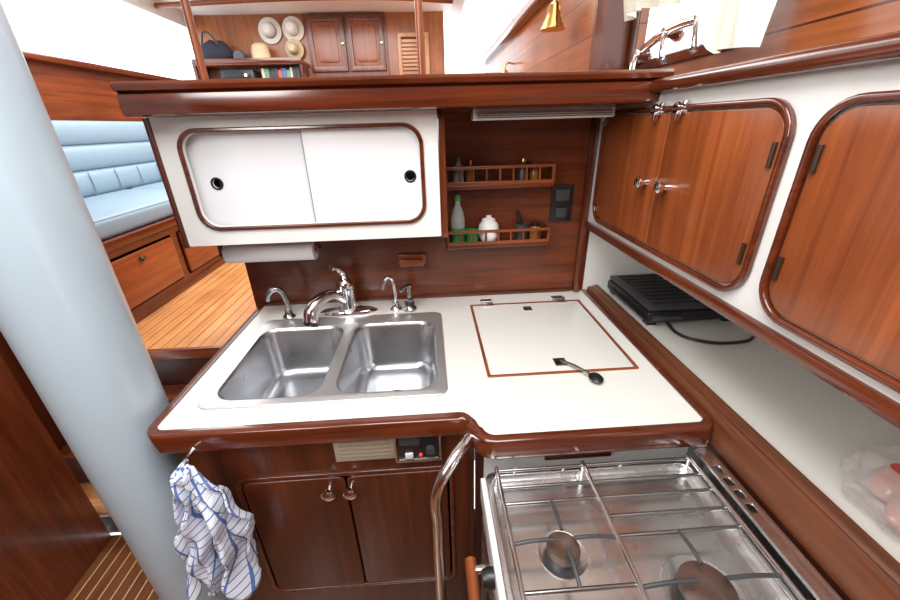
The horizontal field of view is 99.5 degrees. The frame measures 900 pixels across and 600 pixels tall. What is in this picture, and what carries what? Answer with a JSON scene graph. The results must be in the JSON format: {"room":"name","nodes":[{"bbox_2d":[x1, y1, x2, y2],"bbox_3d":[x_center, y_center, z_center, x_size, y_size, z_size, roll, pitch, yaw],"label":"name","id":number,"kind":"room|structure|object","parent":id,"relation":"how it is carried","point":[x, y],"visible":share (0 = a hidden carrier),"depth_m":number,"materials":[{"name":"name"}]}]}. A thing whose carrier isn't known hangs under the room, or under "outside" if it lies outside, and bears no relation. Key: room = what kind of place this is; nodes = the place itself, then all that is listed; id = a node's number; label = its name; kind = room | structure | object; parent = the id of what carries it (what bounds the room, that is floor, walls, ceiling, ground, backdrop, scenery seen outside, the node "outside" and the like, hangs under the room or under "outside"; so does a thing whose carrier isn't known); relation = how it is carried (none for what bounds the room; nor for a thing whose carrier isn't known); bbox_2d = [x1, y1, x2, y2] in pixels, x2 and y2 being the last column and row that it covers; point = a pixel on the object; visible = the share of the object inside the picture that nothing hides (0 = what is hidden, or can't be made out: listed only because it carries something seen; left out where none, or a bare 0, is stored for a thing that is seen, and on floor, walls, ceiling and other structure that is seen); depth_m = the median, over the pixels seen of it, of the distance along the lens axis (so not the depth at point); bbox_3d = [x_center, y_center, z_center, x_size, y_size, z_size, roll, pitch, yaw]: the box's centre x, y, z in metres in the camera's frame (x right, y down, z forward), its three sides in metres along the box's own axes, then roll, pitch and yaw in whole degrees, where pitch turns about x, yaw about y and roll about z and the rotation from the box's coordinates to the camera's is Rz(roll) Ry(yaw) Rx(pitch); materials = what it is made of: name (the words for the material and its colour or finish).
{"room":"ship interior","nodes":[
{"label":"ship interior","id":0,"kind":"room"},
{"bbox_2d":[0,331,66,449],"bbox_3d":[-1.728,-0.113,1.240,0.070,2.300,0.450,-3,25,-2],"label":"wall","id":1,"kind":"structure","parent":0,"point":[7,354],"depth_m":1.53,"materials":[{"name":"brown wood"}]},
{"bbox_2d":[0,355,111,599],"bbox_3d":[-1.400,0.424,0.053,0.070,2.300,2.310,-3,25,-2],"label":"wall","id":2,"kind":"structure","parent":0,"point":[51,532],"depth_m":1.29,"materials":[{"name":"brown wood"}]},
{"bbox_2d":[26,0,187,197],"bbox_3d":[-2.458,-1.252,2.709,0.050,1.980,3.250,-3,25,-2],"label":"wall","id":3,"kind":"structure","parent":0,"point":[67,93],"depth_m":2.54,"materials":[{"name":"brown wood"}]},
{"bbox_2d":[22,50,178,80],"bbox_3d":[-2.422,-1.570,2.565,0.080,0.035,3.250,-3,25,-2],"label":"sill","id":4,"kind":"structure","parent":3,"relation":"on","point":[32,56],"depth_m":2.51,"materials":[{"name":"brown wood"}]},
{"bbox_2d":[43,0,76,59],"bbox_3d":[-2.469,-1.773,2.381,0.030,0.500,0.050,-3,25,-2],"label":"mullion","id":5,"kind":"object","parent":4,"relation":"on","point":[50,5],"visible":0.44,"depth_m":2.40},
{"bbox_2d":[137,262,256,348],"bbox_3d":[-0.813,-0.479,3.198,3.300,0.040,3.300,-3,25,-2],"label":"floor","id":6,"kind":"structure","parent":0,"point":[209,312],"depth_m":1.99,"materials":[{"name":"brown wood"}]},
{"bbox_2d":[51,120,225,323],"bbox_3d":[-2.006,-0.755,2.696,0.803,0.944,2.640,-3,25,-2],"label":"settee","id":7,"kind":"object","parent":6,"relation":"on","point":[137,228],"visible":0.26,"depth_m":2.25,"materials":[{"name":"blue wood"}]},
{"bbox_2d":[84,188,172,240],"bbox_3d":[-1.940,-0.485,2.130,0.640,0.098,1.300,-3,25,-2],"label":"seat cushion","id":8,"kind":"object","parent":7,"relation":"on","point":[121,212],"depth_m":2.06,"materials":[{"name":"blue fabric"}]},
{"bbox_2d":[131,181,164,188],"bbox_3d":[-2.017,-1.025,3.310,0.640,0.098,1.260,-3,25,-2],"label":"seat cushion","id":9,"kind":"object","parent":7,"relation":"on","point":[151,184],"depth_m":2.80,"materials":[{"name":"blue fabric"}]},
{"bbox_2d":[65,509,474,599],"bbox_3d":[-0.067,1.425,0.605,2.620,0.050,2.320,-3,25,-2],"label":"floor","id":10,"kind":"structure","parent":0,"point":[115,574],"depth_m":1.43,"materials":[{"name":"brown wood"}]},
{"bbox_2d":[0,0,232,599],"bbox_3d":[-0.825,0.048,0.833,0.200,2.300,0.200,-3,25,-2],"label":"mast","id":11,"kind":"object","parent":10,"relation":"on","point":[66,317],"visible":0.76,"depth_m":0.78,"materials":[{"name":"metal"}]},
{"bbox_2d":[179,435,688,599],"bbox_3d":[-0.046,0.575,1.367,1.230,0.855,0.732,-3,25,-2],"label":"base cabinet","id":12,"kind":"object","parent":10,"relation":"on","point":[325,528],"depth_m":1.02,"materials":[{"name":"brown wood"}]},
{"bbox_2d":[337,439,388,443],"bbox_3d":[-0.211,0.344,0.928,0.125,0.004,0.002,-3,25,-2],"label":"slat","id":13,"kind":"object","parent":12,"relation":"attached to","point":[386,441],"depth_m":0.93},
{"bbox_2d":[338,443,389,447],"bbox_3d":[-0.211,0.355,0.933,0.125,0.004,0.002,-3,25,-2],"label":"slat","id":14,"kind":"object","parent":12,"relation":"attached to","point":[340,445],"depth_m":0.93,"materials":[{"name":"beige wood"}]},
{"bbox_2d":[339,447,389,450],"bbox_3d":[-0.210,0.366,0.938,0.125,0.004,0.002,-3,25,-2],"label":"slat","id":15,"kind":"object","parent":12,"relation":"attached to","point":[340,448],"depth_m":0.94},
{"bbox_2d":[339,450,389,454],"bbox_3d":[-0.210,0.377,0.943,0.125,0.004,0.002,-3,25,-2],"label":"slat","id":16,"kind":"object","parent":12,"relation":"attached to","point":[341,452],"depth_m":0.94,"materials":[{"name":"beige wood"}]},
{"bbox_2d":[340,454,390,457],"bbox_3d":[-0.210,0.388,0.948,0.125,0.004,0.002,-3,25,-2],"label":"slat","id":17,"kind":"object","parent":12,"relation":"attached to","point":[341,455],"depth_m":0.95,"materials":[{"name":"beige wood"}]},
{"bbox_2d":[405,452,413,458],"bbox_3d":[-0.100,0.383,0.937,0.020,0.017,0.006,-3,25,-2],"label":"switch","id":18,"kind":"object","parent":12,"relation":"attached to","point":[408,455],"depth_m":0.93,"materials":[{"name":"white plastic"}]},
{"bbox_2d":[147,289,712,458],"bbox_3d":[-0.072,0.173,1.167,1.294,0.054,0.777,-3,25,-2],"label":"countertop","id":19,"kind":"structure","parent":12,"relation":"on","point":[643,408],"depth_m":0.91,"materials":[{"name":"laminate"}]},
{"bbox_2d":[169,448,260,599],"bbox_3d":[-0.582,0.579,0.924,0.198,0.487,0.101,-3,25,-2],"label":"dish towel","id":20,"kind":"object","parent":19,"relation":"hanging from","point":[215,541],"visible":1,"depth_m":0.91,"materials":[{"name":"white fabric"}]},
{"bbox_2d":[264,286,295,318],"bbox_3d":[-0.606,0.008,1.355,0.088,0.126,0.044,-6,25,-9],"label":"filter faucet","id":21,"kind":"object","parent":19,"relation":"on","point":[289,314],"visible":1,"depth_m":1.34,"materials":[{"name":"grey metal"}]},
{"bbox_2d":[198,312,447,409],"bbox_3d":[-0.328,0.234,1.193,0.626,0.178,0.470,-3,25,-2],"label":"double sink","id":22,"kind":"object","parent":19,"relation":"in","point":[402,355],"visible":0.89,"depth_m":1.29,"materials":[{"name":"metal"}]},
{"bbox_2d":[217,326,342,399],"bbox_3d":[-0.478,0.251,1.167,0.271,0.178,0.375,-3,25,-2],"label":"basin","id":23,"kind":"object","parent":22,"relation":"in","point":[280,362],"depth_m":1.29,"materials":[{"name":"silver metal"}]},
{"bbox_2d":[336,321,437,392],"bbox_3d":[-0.174,0.236,1.181,0.270,0.178,0.375,-3,25,-2],"label":"basin","id":24,"kind":"object","parent":22,"relation":"in","point":[376,356],"depth_m":1.31,"materials":[{"name":"silver metal"}]},
{"bbox_2d":[303,264,377,326],"bbox_3d":[-0.409,-0.035,1.343,0.266,0.202,0.130,-19,30,-33],"label":"kitchen faucet","id":25,"kind":"object","parent":19,"relation":"on","point":[344,294],"visible":1,"depth_m":1.34,"materials":[{"name":"silver metal"}]},
{"bbox_2d":[381,276,401,311],"bbox_3d":[-0.213,-0.026,1.390,0.068,0.136,0.044,-3,25,-2],"label":"water faucet","id":26,"kind":"object","parent":19,"relation":"on","point":[396,307],"visible":1,"depth_m":1.39,"materials":[{"name":"silver metal"}]},
{"bbox_2d":[399,284,416,312],"bbox_3d":[-0.150,-0.008,1.385,0.048,0.104,0.066,3,25,10],"label":"soap dispenser","id":27,"kind":"object","parent":19,"relation":"on","point":[410,307],"visible":1,"depth_m":1.39,"materials":[{"name":"grey metal"}]},
{"bbox_2d":[470,295,638,377],"bbox_3d":[0.295,0.091,1.251,0.417,0.014,0.490,-3,25,-2],"label":"lid","id":28,"kind":"object","parent":19,"relation":"on","point":[518,338],"visible":1,"depth_m":1.19,"materials":[{"name":"laminate"}]},
{"bbox_2d":[560,359,603,382],"bbox_3d":[0.358,0.187,1.027,0.039,0.016,0.131,-16,28,-28],"label":"spoon","id":29,"kind":"object","parent":19,"relation":"on","point":[595,377],"visible":1,"depth_m":1.00,"materials":[{"name":"grey metal"}]},
{"bbox_2d":[430,432,472,599],"bbox_3d":[0.025,0.719,1.019,0.040,0.882,0.172,18,31,36],"label":"grab rail","id":30,"kind":"object","parent":10,"relation":"on","point":[448,467],"visible":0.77,"depth_m":0.84,"materials":[{"name":"silver metal"}]},
{"bbox_2d":[465,453,806,599],"bbox_3d":[0.309,0.851,0.754,0.522,0.848,0.585,-3,25,-2],"label":"stove","id":31,"kind":"object","parent":10,"relation":"on","point":[645,529],"visible":1,"depth_m":0.71,"materials":[{"name":"silver metal"}]},
{"bbox_2d":[481,515,494,599],"bbox_3d":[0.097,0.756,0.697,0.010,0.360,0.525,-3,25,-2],"label":"oven","id":32,"kind":"object","parent":31,"relation":"in","point":[486,594],"depth_m":0.83,"materials":[{"name":"silver metal"}]},
{"bbox_2d":[692,441,842,599],"bbox_3d":[0.597,0.828,0.766,0.036,0.864,0.630,-3,25,-2],"label":"bracket","id":33,"kind":"object","parent":10,"relation":"on","point":[801,572],"visible":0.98,"depth_m":0.70,"materials":[{"name":"silver metal"}]},
{"bbox_2d":[158,0,451,14],"bbox_3d":[-1.213,-2.224,2.373,2.640,0.040,3.200,-3,25,-2],"label":"ceiling","id":34,"kind":"structure","parent":0,"point":[329,6],"depth_m":3.61,"materials":[{"name":"white paint"}]},
{"bbox_2d":[154,0,452,7],"bbox_3d":[-1.246,-2.595,3.302,2.552,0.078,0.040,-3,25,-2],"label":"beam","id":35,"kind":"structure","parent":34,"relation":"attached to","point":[192,2],"depth_m":3.26,"materials":[{"name":"brown wood"}]},
{"bbox_2d":[451,0,464,18],"bbox_3d":[0.135,-2.244,2.452,0.100,0.080,3.100,-3,25,-2],"label":"frame","id":36,"kind":"object","parent":34,"relation":"attached to","point":[457,6],"visible":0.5,"depth_m":3.60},
{"bbox_2d":[193,11,444,78],"bbox_3d":[-1.311,-1.975,4.232,2.540,1.960,0.080,-3,25,-2],"label":"wall","id":37,"kind":"structure","parent":0,"point":[239,32],"depth_m":3.86,"materials":[{"name":"brown wood"}]},
{"bbox_2d":[192,57,310,79],"bbox_3d":[-1.976,-2.286,3.842,1.050,0.225,0.290,-3,25,-2],"label":"shelf","id":38,"kind":"object","parent":37,"relation":"attached to","point":[271,62],"visible":0.52,"depth_m":3.70,"materials":[{"name":"brown wood"}]},
{"bbox_2d":[200,31,233,58],"bbox_3d":[-2.303,-2.475,3.745,0.300,0.252,0.210,-3,25,-2],"label":"duffel bag","id":39,"kind":"object","parent":38,"relation":"on","point":[211,49],"visible":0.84,"depth_m":3.69,"materials":[{"name":"fabric"}]},
{"bbox_2d":[220,69,259,78],"bbox_3d":[-2.121,-2.262,3.857,0.320,0.104,0.186,-3,25,-2],"label":"receiver","id":40,"kind":"object","parent":38,"relation":"on","point":[225,74],"visible":0.72,"depth_m":3.79,"materials":[{"name":"black plastic"}]},
{"bbox_2d":[233,50,248,57],"bbox_3d":[-2.087,-2.430,3.808,0.105,0.107,0.140,-3,25,-2],"label":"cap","id":41,"kind":"object","parent":38,"relation":"on","point":[237,54],"visible":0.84,"depth_m":3.75,"materials":[{"name":"fabric"}]},
{"bbox_2d":[251,43,270,57],"bbox_3d":[-1.876,-2.451,3.779,0.300,0.160,0.255,-3,25,-2],"label":"straw hat","id":42,"kind":"object","parent":38,"relation":"on","point":[258,50],"visible":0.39,"depth_m":3.73,"materials":[{"name":"beige wicker"}]},
{"bbox_2d":[261,66,300,77],"bbox_3d":[-1.694,-2.289,3.865,0.376,0.122,0.120,-3,25,-2],"label":"books","id":43,"kind":"object","parent":38,"relation":"on","point":[295,71],"visible":0.61,"depth_m":3.81,"materials":[{"name":"multicoloured paper"}]},
{"bbox_2d":[264,69,269,77],"bbox_3d":[-1.832,-2.275,3.862,0.043,0.107,0.120,-3,25,-2],"label":"book","id":44,"kind":"object","parent":43,"relation":"on","point":[266,71],"depth_m":3.80,"materials":[{"name":"green paper"}]},
{"bbox_2d":[274,68,279,77],"bbox_3d":[-1.740,-2.281,3.866,0.034,0.109,0.120,-3,25,-2],"label":"book","id":45,"kind":"object","parent":43,"relation":"on","point":[276,71],"depth_m":3.81,"materials":[{"name":"paper"}]},
{"bbox_2d":[278,70,282,77],"bbox_3d":[-1.703,-2.276,3.870,0.036,0.095,0.120,-3,25,-2],"label":"book","id":46,"kind":"object","parent":43,"relation":"on","point":[280,72],"depth_m":3.81,"materials":[{"name":"red paper"}]},
{"bbox_2d":[281,68,288,77],"bbox_3d":[-1.662,-2.284,3.869,0.042,0.108,0.120,-3,25,-2],"label":"book","id":47,"kind":"object","parent":43,"relation":"on","point":[284,72],"depth_m":3.81,"materials":[{"name":"blue paper"}]},
{"bbox_2d":[292,67,296,76],"bbox_3d":[-1.562,-2.292,3.872,0.032,0.115,0.120,-3,25,-2],"label":"book","id":48,"kind":"object","parent":43,"relation":"on","point":[294,69],"depth_m":3.81,"materials":[{"name":"grey paper"}]},
{"bbox_2d":[295,66,300,76],"bbox_3d":[-1.525,-2.297,3.872,0.038,0.122,0.120,-3,25,-2],"label":"book","id":49,"kind":"object","parent":43,"relation":"on","point":[297,68],"depth_m":3.81,"materials":[{"name":"paper"}]},
{"bbox_2d":[285,38,303,57],"bbox_3d":[-1.570,-2.517,3.810,0.184,0.184,0.125,-3,25,-2],"label":"sun hat","id":50,"kind":"object","parent":38,"relation":"on","point":[293,47],"visible":0.97,"depth_m":3.83,"materials":[{"name":"wicker"}]},
{"bbox_2d":[258,17,281,43],"bbox_3d":[-1.796,-2.668,3.759,0.224,0.224,0.125,-3,25,-2],"label":"sun hat","id":51,"kind":"object","parent":37,"relation":"hanging from","point":[269,29],"visible":1,"depth_m":3.78,"materials":[{"name":"white fabric"}]},
{"bbox_2d":[282,16,303,40],"bbox_3d":[-1.567,-2.689,3.764,0.214,0.214,0.125,-3,25,-2],"label":"sun hat","id":52,"kind":"object","parent":37,"relation":"hanging from","point":[292,27],"visible":1,"depth_m":3.78,"materials":[{"name":"white fabric"}]},
{"bbox_2d":[303,13,388,76],"bbox_3d":[-1.044,-2.535,3.893,0.800,0.645,0.102,-3,25,-2],"label":"upper cabinet","id":53,"kind":"object","parent":37,"relation":"attached to","point":[355,44],"visible":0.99,"depth_m":3.86,"materials":[{"name":"brown wood"}]},
{"bbox_2d":[397,32,429,74],"bbox_3d":[-0.357,-1.936,4.230,0.320,1.720,0.040,-3,25,-2],"label":"louvered vent","id":54,"kind":"object","parent":37,"relation":"attached to","point":[400,35],"depth_m":3.93,"materials":[{"name":"brown wood"}]},
{"bbox_2d":[245,112,590,460],"bbox_3d":[-0.111,0.077,1.615,1.290,1.556,0.120,-3,25,-2],"label":"wall","id":55,"kind":"structure","parent":0,"point":[564,142],"depth_m":1.42,"materials":[{"name":"brown wood"}]},
{"bbox_2d":[59,345,222,532],"bbox_3d":[-1.204,0.590,1.634,0.920,0.667,0.378,-3,25,-2],"label":"steps","id":56,"kind":"structure","parent":55,"relation":"attached to","point":[171,391],"depth_m":1.65,"materials":[{"name":"brown wood"}]},
{"bbox_2d":[152,358,210,384],"bbox_3d":[-1.220,0.530,1.820,0.930,0.620,0.012,-3,25,-2],"label":"step","id":57,"kind":"structure","parent":56,"relation":"attached to","point":[178,371],"depth_m":1.71,"materials":[{"name":"brown wood"}]},
{"bbox_2d":[142,110,447,247],"bbox_3d":[-0.396,-0.377,1.161,0.757,0.338,0.284,-3,25,-2],"label":"upper cabinet","id":58,"kind":"object","parent":55,"relation":"attached to","point":[300,177],"visible":1,"depth_m":1.05,"materials":[{"name":"white laminate"}]},
{"bbox_2d":[217,241,321,262],"bbox_3d":[-0.577,-0.168,1.224,0.320,0.091,0.068,-3,25,-2],"label":"paper towel roll","id":59,"kind":"object","parent":58,"relation":"attached to","point":[267,252],"visible":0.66,"depth_m":1.20,"materials":[{"name":"white paper"}]},
{"bbox_2d":[110,69,673,116],"bbox_3d":[-0.128,-0.598,1.133,1.300,0.073,0.531,-3,25,-2],"label":"wooden shelf","id":60,"kind":"object","parent":58,"relation":"on","point":[461,92],"visible":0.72,"depth_m":0.90,"materials":[{"name":"brown wood"}]},
{"bbox_2d":[180,0,208,78],"bbox_3d":[-0.659,-0.871,0.880,0.036,0.670,0.036,-3,25,-2],"label":"post","id":61,"kind":"object","parent":60,"relation":"on","point":[186,7],"visible":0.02,"depth_m":0.97,"materials":[{"name":"brown wood"}]},
{"bbox_2d":[414,0,424,73],"bbox_3d":[-0.085,-0.899,0.905,0.036,0.670,0.036,-3,25,-2],"label":"post","id":62,"kind":"object","parent":60,"relation":"on","point":[417,3],"visible":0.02,"depth_m":0.99,"materials":[{"name":"brown wood"}]},
{"bbox_2d":[471,105,614,120],"bbox_3d":[0.255,-0.516,1.052,0.390,0.029,0.072,-3,25,-2],"label":"light fixture","id":63,"kind":"object","parent":60,"relation":"attached to","point":[485,114],"visible":0.99,"depth_m":1.02,"materials":[{"name":"silver metal"}]},
{"bbox_2d":[398,253,425,266],"bbox_3d":[-0.141,-0.149,1.422,0.105,0.040,0.037,-3,25,-2],"label":"hook","id":64,"kind":"object","parent":55,"relation":"attached to","point":[419,259],"visible":1,"depth_m":1.42,"materials":[{"name":"brown wood"}]},
{"bbox_2d":[262,288,570,305],"bbox_3d":[-0.121,-0.014,1.501,1.210,0.013,0.010,-3,25,-2],"label":"trim","id":65,"kind":"structure","parent":55,"relation":"attached to","point":[550,289],"depth_m":1.50,"materials":[{"name":"brown wood"}]},
{"bbox_2d":[446,223,550,249],"bbox_3d":[0.170,-0.233,1.381,0.369,0.064,0.079,-3,25,-2],"label":"spice rack","id":66,"kind":"object","parent":55,"relation":"attached to","point":[544,239],"visible":0.88,"depth_m":1.35,"materials":[{"name":"brown wood"}]},
{"bbox_2d":[451,194,465,242],"bbox_3d":[0.028,-0.288,1.350,0.054,0.171,0.054,-3,25,-2],"label":"dish soap bottle","id":67,"kind":"object","parent":66,"relation":"on","point":[457,218],"visible":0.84,"depth_m":1.33,"materials":[{"name":"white plastic"}]},
{"bbox_2d":[465,228,478,241],"bbox_3d":[0.080,-0.232,1.376,0.052,0.045,0.052,-3,25,-2],"label":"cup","id":68,"kind":"object","parent":66,"relation":"on","point":[468,236],"visible":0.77,"depth_m":1.36,"materials":[{"name":"green plastic"}]},
{"bbox_2d":[478,215,498,240],"bbox_3d":[0.139,-0.258,1.369,0.076,0.095,0.076,-3,25,-2],"label":"canister","id":69,"kind":"object","parent":66,"relation":"on","point":[487,223],"visible":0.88,"depth_m":1.34,"materials":[{"name":"ceramic"}]},
{"bbox_2d":[515,210,528,239],"bbox_3d":[0.258,-0.269,1.373,0.048,0.106,0.048,-3,25,-2],"label":"brush holder","id":70,"kind":"object","parent":66,"relation":"on","point":[518,235],"visible":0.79,"depth_m":1.37,"materials":[{"name":"black plastic"}]},
{"bbox_2d":[529,221,540,238],"bbox_3d":[0.309,-0.253,1.384,0.042,0.064,0.042,-3,25,-2],"label":"jar","id":71,"kind":"object","parent":66,"relation":"on","point":[534,224],"visible":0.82,"depth_m":1.37,"materials":[{"name":"orange glass"}]},
{"bbox_2d":[446,162,555,189],"bbox_3d":[0.165,-0.422,1.293,0.369,0.073,0.079,-3,25,-2],"label":"spice rack","id":72,"kind":"object","parent":55,"relation":"attached to","point":[549,181],"visible":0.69,"depth_m":1.26,"materials":[{"name":"brown wood"}]},
{"bbox_2d":[453,157,463,182],"bbox_3d":[0.029,-0.435,1.284,0.036,0.086,0.036,-3,25,-2],"label":"bottle","id":73,"kind":"object","parent":72,"relation":"on","point":[458,164],"visible":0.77,"depth_m":1.27,"materials":[{"name":"grey glass"}]},
{"bbox_2d":[466,160,474,181],"bbox_3d":[0.069,-0.433,1.288,0.032,0.076,0.032,-3,25,-2],"label":"bottle","id":74,"kind":"object","parent":72,"relation":"on","point":[468,172],"visible":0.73,"depth_m":1.28,"materials":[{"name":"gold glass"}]},
{"bbox_2d":[517,158,528,179],"bbox_3d":[0.248,-0.442,1.296,0.040,0.076,0.040,-3,25,-2],"label":"bottle","id":75,"kind":"object","parent":72,"relation":"on","point":[521,172],"visible":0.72,"depth_m":1.28,"materials":[{"name":"grey glass"}]},
{"bbox_2d":[529,162,538,179],"bbox_3d":[0.288,-0.438,1.304,0.032,0.061,0.032,-3,25,-2],"label":"bottle","id":76,"kind":"object","parent":72,"relation":"on","point":[534,172],"visible":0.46,"depth_m":1.29,"materials":[{"name":"orange glass"}]},
{"bbox_2d":[549,185,573,221],"bbox_3d":[0.404,-0.349,1.379,0.080,0.130,0.012,-3,25,-2],"label":"outlet panel","id":77,"kind":"object","parent":55,"relation":"attached to","point":[561,195],"visible":0.94,"depth_m":1.38,"materials":[{"name":"black plastic"}]},
{"bbox_2d":[555,208,566,217],"bbox_3d":[0.405,-0.319,1.391,0.040,0.035,0.005,-3,25,-2],"label":"socket","id":78,"kind":"object","parent":77,"relation":"attached to","point":[559,212],"depth_m":1.39,"materials":[{"name":"black plastic"}]},
{"bbox_2d":[572,117,600,291],"bbox_3d":[0.492,-0.333,1.386,0.023,0.651,0.025,-3,25,-2],"label":"trim","id":79,"kind":"structure","parent":55,"relation":"attached to","point":[595,121],"depth_m":1.36,"materials":[{"name":"brown wood"}]},
{"bbox_2d":[585,60,899,428],"bbox_3d":[0.799,-0.127,0.588,0.582,0.417,1.678,-3,25,-2],"label":"upper cabinet","id":80,"kind":"object","parent":55,"relation":"attached to","point":[773,203],"visible":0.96,"depth_m":0.62,"materials":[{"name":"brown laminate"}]},
{"bbox_2d":[515,222,528,239],"bbox_3d":[0.259,-0.248,1.382,0.048,0.060,0.048,-3,25,-2],"label":"cup","id":81,"kind":"object","parent":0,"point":[518,235],"depth_m":1.37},
{"bbox_2d":[485,0,595,72],"bbox_3d":[0.510,-1.194,2.969,0.050,1.500,3.080,-3,25,-2],"label":"wall","id":82,"kind":"structure","parent":0,"point":[531,49],"depth_m":1.95,"materials":[{"name":"brown wood"}]},
{"bbox_2d":[501,62,514,72],"bbox_3d":[0.406,-1.668,2.783,0.106,0.122,0.090,13,29,29],"label":"brass lamp","id":83,"kind":"object","parent":82,"relation":"attached to","point":[504,69],"visible":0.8,"depth_m":2.77,"materials":[{"name":"gold metal"}]},
{"bbox_2d":[480,0,548,64],"bbox_3d":[0.455,-1.882,2.661,0.080,0.030,3.100,-3,25,-2],"label":"sill","id":84,"kind":"structure","parent":82,"relation":"attached to","point":[536,5],"depth_m":2.51,"materials":[{"name":"wood"}]},
{"bbox_2d":[482,0,533,58],"bbox_3d":[0.440,-1.904,2.627,0.030,0.040,3.100,-3,25,-2],"label":"frame","id":85,"kind":"object","parent":84,"relation":"on","point":[528,3],"visible":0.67,"depth_m":2.71,"materials":[{"name":"white"}]},
{"bbox_2d":[540,0,565,31],"bbox_3d":[0.468,-1.276,1.650,0.140,0.175,0.110,-3,25,-2],"label":"brass lamp","id":86,"kind":"object","parent":82,"relation":"attached to","point":[553,22],"visible":1,"depth_m":1.64,"materials":[{"name":"gold metal"}]},
{"bbox_2d":[588,0,632,69],"bbox_3d":[0.592,-0.739,1.474,0.140,1.120,0.020,-3,25,-2],"label":"wooden post","id":87,"kind":"object","parent":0,"point":[611,35],"depth_m":1.37,"materials":[{"name":"brown wood"}]},
{"bbox_2d":[582,231,654,289],"bbox_3d":[0.794,-0.335,1.431,0.540,0.710,0.018,-3,25,-2],"label":"wall recess end","id":88,"kind":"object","parent":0,"point":[604,260],"depth_m":1.50,"materials":[{"name":"white paint"}]},
{"bbox_2d":[627,0,899,75],"bbox_3d":[0.750,-0.516,0.033,0.030,0.690,2.800,-3,25,-2],"label":"wall","id":89,"kind":"structure","parent":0,"point":[794,25],"depth_m":0.75,"materials":[{"name":"brown wood"}]},
{"bbox_2d":[627,10,730,69],"bbox_3d":[0.635,-0.887,1.073,0.074,0.438,0.570,-3,25,-2],"label":"window","id":90,"kind":"structure","parent":89,"relation":"in","point":[675,31],"depth_m":1.12,"materials":[{"name":"silver metal"}]},
{"bbox_2d":[624,0,776,53],"bbox_3d":[0.591,-0.854,0.948,0.098,0.488,0.760,-3,25,-2],"label":"window curtain","id":91,"kind":"object","parent":89,"relation":"hanging from","point":[722,24],"visible":1,"depth_m":0.82,"materials":[{"name":"beige fabric"}]},
{"bbox_2d":[649,31,899,92],"bbox_3d":[0.533,-0.355,0.567,0.052,0.029,1.860,-3,25,-2],"label":"trim rail","id":92,"kind":"object","parent":89,"relation":"attached to","point":[885,47],"depth_m":0.56,"materials":[{"name":"brown wood"}]},
{"bbox_2d":[687,442,849,599],"bbox_3d":[0.635,0.743,0.977,0.040,0.840,1.680,-3,25,-2],"label":"wall","id":93,"kind":"structure","parent":0,"point":[691,452],"depth_m":0.72,"materials":[{"name":"brown wood"}]},
{"bbox_2d":[587,284,899,599],"bbox_3d":[0.624,0.325,0.785,0.046,0.082,1.680,-3,25,-2],"label":"trim","id":94,"kind":"structure","parent":93,"relation":"attached to","point":[860,566],"depth_m":0.69,"materials":[{"name":"brown wood"}]},
{"bbox_2d":[603,289,899,562],"bbox_3d":[0.840,0.307,0.793,0.386,0.025,1.685,-3,25,-2],"label":"shelf","id":95,"kind":"object","parent":93,"relation":"attached to","point":[832,439],"visible":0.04,"depth_m":0.87,"materials":[{"name":"laminate"}]},
{"bbox_2d":[607,273,729,324],"bbox_3d":[0.787,-0.011,1.374,0.310,0.071,0.320,-3,25,-2],"label":"grill","id":96,"kind":"object","parent":95,"relation":"on","point":[652,297],"visible":0.6,"depth_m":1.29,"materials":[{"name":"black plastic"}]},
{"bbox_2d":[665,321,754,344],"bbox_3d":[0.831,0.096,1.188,0.260,0.030,0.127,-3,25,-2],"label":"power cable","id":97,"kind":"object","parent":95,"relation":"on","point":[667,323],"visible":0.67,"depth_m":1.15,"materials":[{"name":"black plastic"}]},
{"bbox_2d":[868,463,899,533],"bbox_3d":[0.758,0.312,0.616,0.178,0.114,0.193,-3,25,-2],"label":"bread bag","id":98,"kind":"object","parent":95,"relation":"on","point":[884,482],"visible":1,"depth_m":0.64,"materials":[{"name":"plastic"}]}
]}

